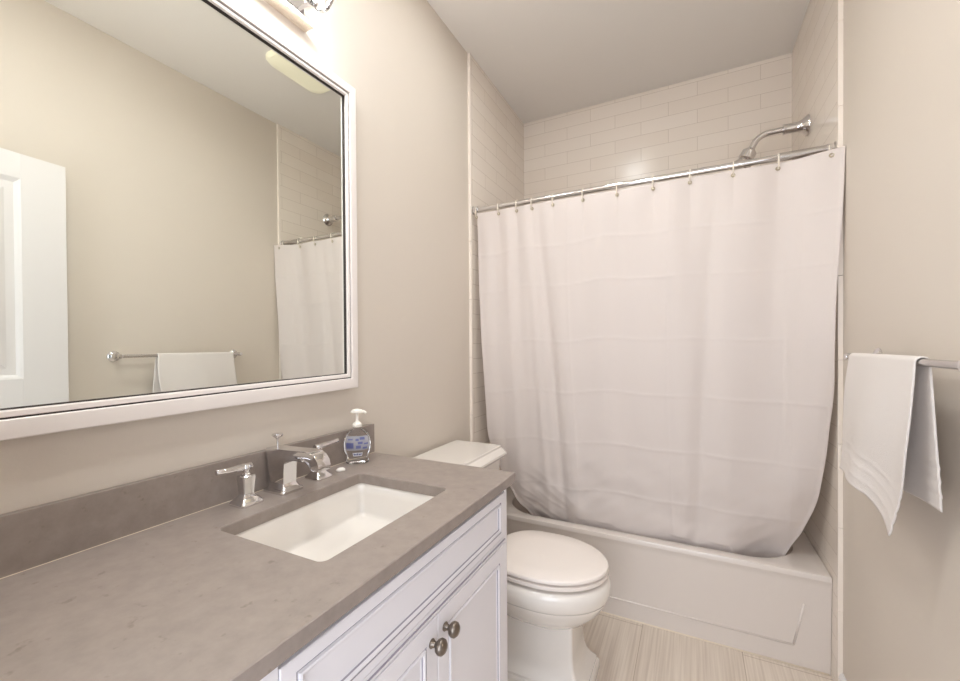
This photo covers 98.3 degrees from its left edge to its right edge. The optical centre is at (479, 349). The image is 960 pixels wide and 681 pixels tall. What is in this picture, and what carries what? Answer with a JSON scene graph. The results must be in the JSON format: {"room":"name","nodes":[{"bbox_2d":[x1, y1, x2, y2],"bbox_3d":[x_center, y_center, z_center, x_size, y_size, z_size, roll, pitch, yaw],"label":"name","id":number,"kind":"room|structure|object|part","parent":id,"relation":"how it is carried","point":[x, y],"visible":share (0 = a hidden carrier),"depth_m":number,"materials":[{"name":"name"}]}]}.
{"room":"bathroom","nodes":[
{"label":"bathroom","id":0,"kind":"room"},
{"bbox_2d":[0,0,523,513],"bbox_3d":[-0.370,-0.141,1.696,0.112,2.844,3.004,0,1,27],"label":"wall","id":1,"kind":"structure","parent":0,"point":[407,71],"depth_m":1.65,"materials":[{"name":"beige paint"}]},
{"bbox_2d":[0,0,357,440],"bbox_3d":[-0.678,-0.366,0.955,0.036,1.038,1.069,0,1,27],"label":"wall mirror","id":2,"kind":"object","parent":1,"relation":"attached to","point":[178,193],"visible":1,"depth_m":0.92,"materials":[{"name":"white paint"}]},
{"bbox_2d":[0,423,374,577],"bbox_3d":[-0.668,0.331,0.990,0.020,0.103,1.202,0,1,27],"label":"backsplash","id":3,"kind":"structure","parent":1,"relation":"attached to","point":[30,537],"depth_m":0.85,"materials":[{"name":"grey stone"}]},
{"bbox_2d":[264,0,333,32],"bbox_3d":[-0.635,-1.014,0.930,0.139,0.098,0.699,0,1,27],"label":"vanity light","id":4,"kind":"object","parent":1,"relation":"attached to","point":[293,10],"visible":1,"depth_m":1.21,"materials":[{"name":"white glass"}]},
{"bbox_2d":[467,52,473,441],"bbox_3d":[-0.048,-0.147,2.216,0.015,2.843,0.015,0,1,27],"label":"trim","id":5,"kind":"structure","parent":1,"relation":"attached to","point":[469,53],"depth_m":2.21,"materials":[{"name":"beige tile"}]},
{"bbox_2d":[471,141,837,214],"bbox_3d":[0.640,-0.743,1.880,1.522,0.044,0.044,0,1,27],"label":"shower rod","id":6,"kind":"object","parent":1,"relation":"attached to","point":[796,154],"visible":0.78,"depth_m":1.77,"materials":[{"name":"silver metal"}]},
{"bbox_3d":[0.260,-0.729,2.072,0.005,0.063,0.040,0,1,27],"label":"curtain hook","id":7,"kind":"object","parent":6,"relation":"hanging from","visible":0},
{"bbox_2d":[475,146,845,557],"bbox_3d":[0.699,0.173,1.958,1.514,1.797,0.287,0,1,27],"label":"shower curtain","id":8,"kind":"object","parent":7,"relation":"hanging from","point":[659,362],"visible":0.93,"depth_m":1.84,"materials":[{"name":"white fabric"}]},
{"bbox_2d":[427,0,809,123],"bbox_3d":[0.081,-1.589,0.787,1.748,0.060,4.184,0,1,27],"label":"ceiling","id":9,"kind":"structure","parent":0,"point":[546,58],"depth_m":2.13,"materials":[{"name":"white paint"}]},
{"bbox_2d":[524,53,791,204],"bbox_3d":[0.997,-0.157,2.579,1.548,2.844,0.012,0,1,27],"label":"wall","id":10,"kind":"structure","parent":0,"point":[709,120],"depth_m":2.50,"materials":[{"name":"tile"}]},
{"bbox_2d":[583,612,832,680],"bbox_3d":[0.101,1.315,0.811,1.748,0.060,4.184,0,1,27],"label":"floor","id":11,"kind":"structure","parent":0,"point":[626,650],"depth_m":1.70,"materials":[{"name":"wood"}]},
{"bbox_2d":[260,489,507,680],"bbox_3d":[-0.412,0.850,0.849,0.598,0.877,1.152,0,1,27],"label":"vanity cabinet","id":12,"kind":"object","parent":11,"relation":"on","point":[443,616],"visible":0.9,"depth_m":0.89,"materials":[{"name":"white paint"}]},
{"bbox_2d":[0,423,515,680],"bbox_3d":[-0.419,0.345,0.864,0.576,0.132,1.202,0,1,27],"label":"countertop","id":13,"kind":"structure","parent":12,"relation":"on","point":[148,579],"depth_m":0.71,"materials":[{"name":"grey stone"}]},
{"bbox_2d":[215,432,338,508],"bbox_3d":[-0.481,0.304,1.104,0.201,0.152,0.372,0,1,27],"label":"faucet","id":14,"kind":"object","parent":13,"relation":"on","point":[282,460],"visible":1,"depth_m":1.09,"materials":[{"name":"silver metal"}]},
{"bbox_3d":[-0.593,0.295,1.001,0.023,0.032,0.088,0,1,27],"label":"lever","id":15,"kind":"part","parent":14,"relation":"part of","materials":[{"name":"silver metal"}]},
{"bbox_3d":[-0.579,0.346,1.029,0.058,0.071,0.058,0,1,27],"label":"handle","id":16,"kind":"part","parent":14,"relation":"part of","materials":[{"name":"silver metal"}]},
{"bbox_3d":[-0.552,0.250,1.133,0.029,0.044,0.029,0,1,27],"label":"lift knob","id":17,"kind":"part","parent":14,"relation":"part of","materials":[{"name":"silver metal"}]},
{"bbox_3d":[-0.483,0.321,1.099,0.201,0.119,0.068,0,1,27],"label":"spout","id":18,"kind":"part","parent":14,"relation":"part of","materials":[{"name":"silver metal"}]},
{"bbox_3d":[-0.477,0.344,1.228,0.058,0.071,0.058,0,1,27],"label":"handle","id":19,"kind":"part","parent":14,"relation":"part of","materials":[{"name":"silver metal"}]},
{"bbox_3d":[-0.464,0.292,1.254,0.023,0.032,0.088,0,1,27],"label":"lever","id":20,"kind":"part","parent":14,"relation":"part of","materials":[{"name":"silver metal"}]},
{"bbox_2d":[236,483,433,561],"bbox_3d":[-0.323,0.463,1.006,0.368,0.107,0.485,0,1,27],"label":"sink","id":21,"kind":"object","parent":13,"relation":"in","point":[320,530],"visible":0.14,"depth_m":1.14,"materials":[{"name":"beige ceramic"}]},
{"bbox_2d":[336,467,345,471],"bbox_3d":[-0.433,0.373,1.292,0.025,0.010,0.027,0,1,27],"label":"soap sliver","id":22,"kind":"object","parent":13,"relation":"on","point":[340,469],"visible":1,"depth_m":1.29,"materials":[{"name":"white"}]},
{"bbox_2d":[344,409,370,463],"bbox_3d":[-0.409,0.288,1.383,0.087,0.178,0.055,-1,0,-16],"label":"soap dispenser","id":23,"kind":"object","parent":13,"relation":"on","point":[357,442],"visible":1,"depth_m":1.37,"materials":[{"name":"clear plastic"}]},
{"bbox_2d":[346,443,353,448],"bbox_3d":[-0.425,0.316,1.356,0.025,0.018,0.002,0,0,6],"label":"print","id":24,"kind":"object","parent":23,"relation":"attached to","point":[348,445],"depth_m":1.36,"materials":[{"name":"blue paper"}]},
{"bbox_2d":[344,427,370,463],"bbox_3d":[-0.409,0.317,1.384,0.087,0.120,0.054,0,0,-13],"label":"bottle","id":25,"kind":"object","parent":23,"relation":"attached to","point":[357,442],"depth_m":1.36,"materials":[{"name":"clear plastic"}]},
{"bbox_3d":[-0.184,0.867,0.734,0.021,0.580,0.384,0,1,27],"label":"door","id":26,"kind":"part","parent":12,"relation":"part of","materials":[{"name":"white paint"}]},
{"bbox_3d":[-0.087,0.622,0.870,0.036,0.033,0.033,0,1,27],"label":"knob","id":27,"kind":"part","parent":12,"relation":"part of","materials":[{"name":"silver metal"}]},
{"bbox_3d":[-0.063,0.618,0.917,0.036,0.033,0.033,0,1,27],"label":"knob","id":28,"kind":"part","parent":12,"relation":"part of","materials":[{"name":"silver metal"}]},
{"bbox_3d":[-0.012,0.863,1.071,0.021,0.580,0.368,0,1,27],"label":"door","id":29,"kind":"part","parent":12,"relation":"part of","materials":[{"name":"white paint"}]},
{"bbox_2d":[413,440,610,680],"bbox_3d":[0.136,0.863,1.704,0.774,0.829,0.432,0,1,27],"label":"toilet","id":30,"kind":"object","parent":11,"relation":"on","point":[557,584],"visible":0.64,"depth_m":1.54,"materials":[{"name":"white ceramic"}]},
{"bbox_3d":[-0.090,0.476,1.814,0.273,0.052,0.432,0,1,27],"label":"tank lid","id":31,"kind":"part","parent":30,"relation":"part of","materials":[{"name":"beige ceramic"}]},
{"bbox_3d":[-0.097,0.677,1.820,0.244,0.350,0.406,0,1,27],"label":"tank","id":32,"kind":"part","parent":30,"relation":"part of","materials":[{"name":"beige ceramic"}]},
{"bbox_3d":[0.271,0.837,1.635,0.451,0.033,0.377,0,1,27],"label":"seat","id":33,"kind":"part","parent":30,"relation":"part of","materials":[{"name":"white plastic"}]},
{"bbox_3d":[0.271,0.813,1.634,0.452,0.016,0.378,0,1,27],"label":"seat lid","id":34,"kind":"part","parent":30,"relation":"part of","materials":[{"name":"white plastic"}]},
{"bbox_3d":[0.274,0.941,1.634,0.465,0.174,0.397,0,1,27],"label":"bowl","id":35,"kind":"part","parent":30,"relation":"part of","materials":[{"name":"beige ceramic"}]},
{"bbox_2d":[506,486,831,675],"bbox_3d":[0.838,1.073,2.261,1.522,0.398,0.723,0,1,27],"label":"bathtub","id":36,"kind":"object","parent":11,"relation":"on","point":[779,609],"visible":0.56,"depth_m":1.78,"materials":[{"name":"beige ceramic"}]},
{"bbox_2d":[792,0,959,680],"bbox_3d":[1.087,-0.145,0.954,0.112,2.844,3.004,0,1,27],"label":"wall","id":37,"kind":"structure","parent":0,"point":[901,275],"depth_m":1.12,"materials":[{"name":"beige paint"}]},
{"bbox_2d":[730,114,810,169],"bbox_3d":[1.362,-0.960,1.969,0.315,0.222,0.104,0,1,27],"label":"shower","id":38,"kind":"object","parent":37,"relation":"attached to","point":[803,126],"visible":0.84,"depth_m":1.94,"materials":[{"name":"silver metal"}]},
{"bbox_3d":[1.371,-0.996,1.965,0.177,0.084,0.027,0,1,27],"label":"shower arm","id":39,"kind":"part","parent":38,"relation":"part of","materials":[{"name":"silver metal"}]},
{"bbox_2d":[837,0,842,680],"bbox_3d":[1.318,-0.151,1.520,0.015,2.843,0.015,0,1,27],"label":"trim","id":40,"kind":"structure","parent":37,"relation":"attached to","point":[839,2],"depth_m":1.52,"materials":[{"name":"beige tile"}]},
{"bbox_2d":[838,674,846,680],"bbox_3d":[0.879,1.239,0.649,0.014,0.084,1.963,0,1,27],"label":"baseboard","id":41,"kind":"structure","parent":37,"relation":"attached to","point":[841,677],"depth_m":1.51,"materials":[{"name":"white paint"}]},
{"bbox_2d":[844,348,959,370],"bbox_3d":[1.001,0.026,0.970,0.080,0.054,0.660,0,1,27],"label":"towel bar","id":42,"kind":"object","parent":37,"relation":"attached to","point":[946,364],"visible":0.49,"depth_m":0.80,"materials":[{"name":"silver metal"}]},
{"bbox_3d":[1.138,0.023,1.240,0.080,0.054,0.054,0,1,27],"label":"post","id":43,"kind":"part","parent":42,"relation":"part of","materials":[{"name":"silver metal"}]},
{"bbox_2d":[839,353,942,535],"bbox_3d":[1.000,0.216,1.043,0.071,0.407,0.460,0,1,27],"label":"hand towel","id":44,"kind":"object","parent":42,"relation":"hanging from","point":[889,448],"visible":1,"depth_m":0.95,"materials":[{"name":"white fabric"}]}
]}

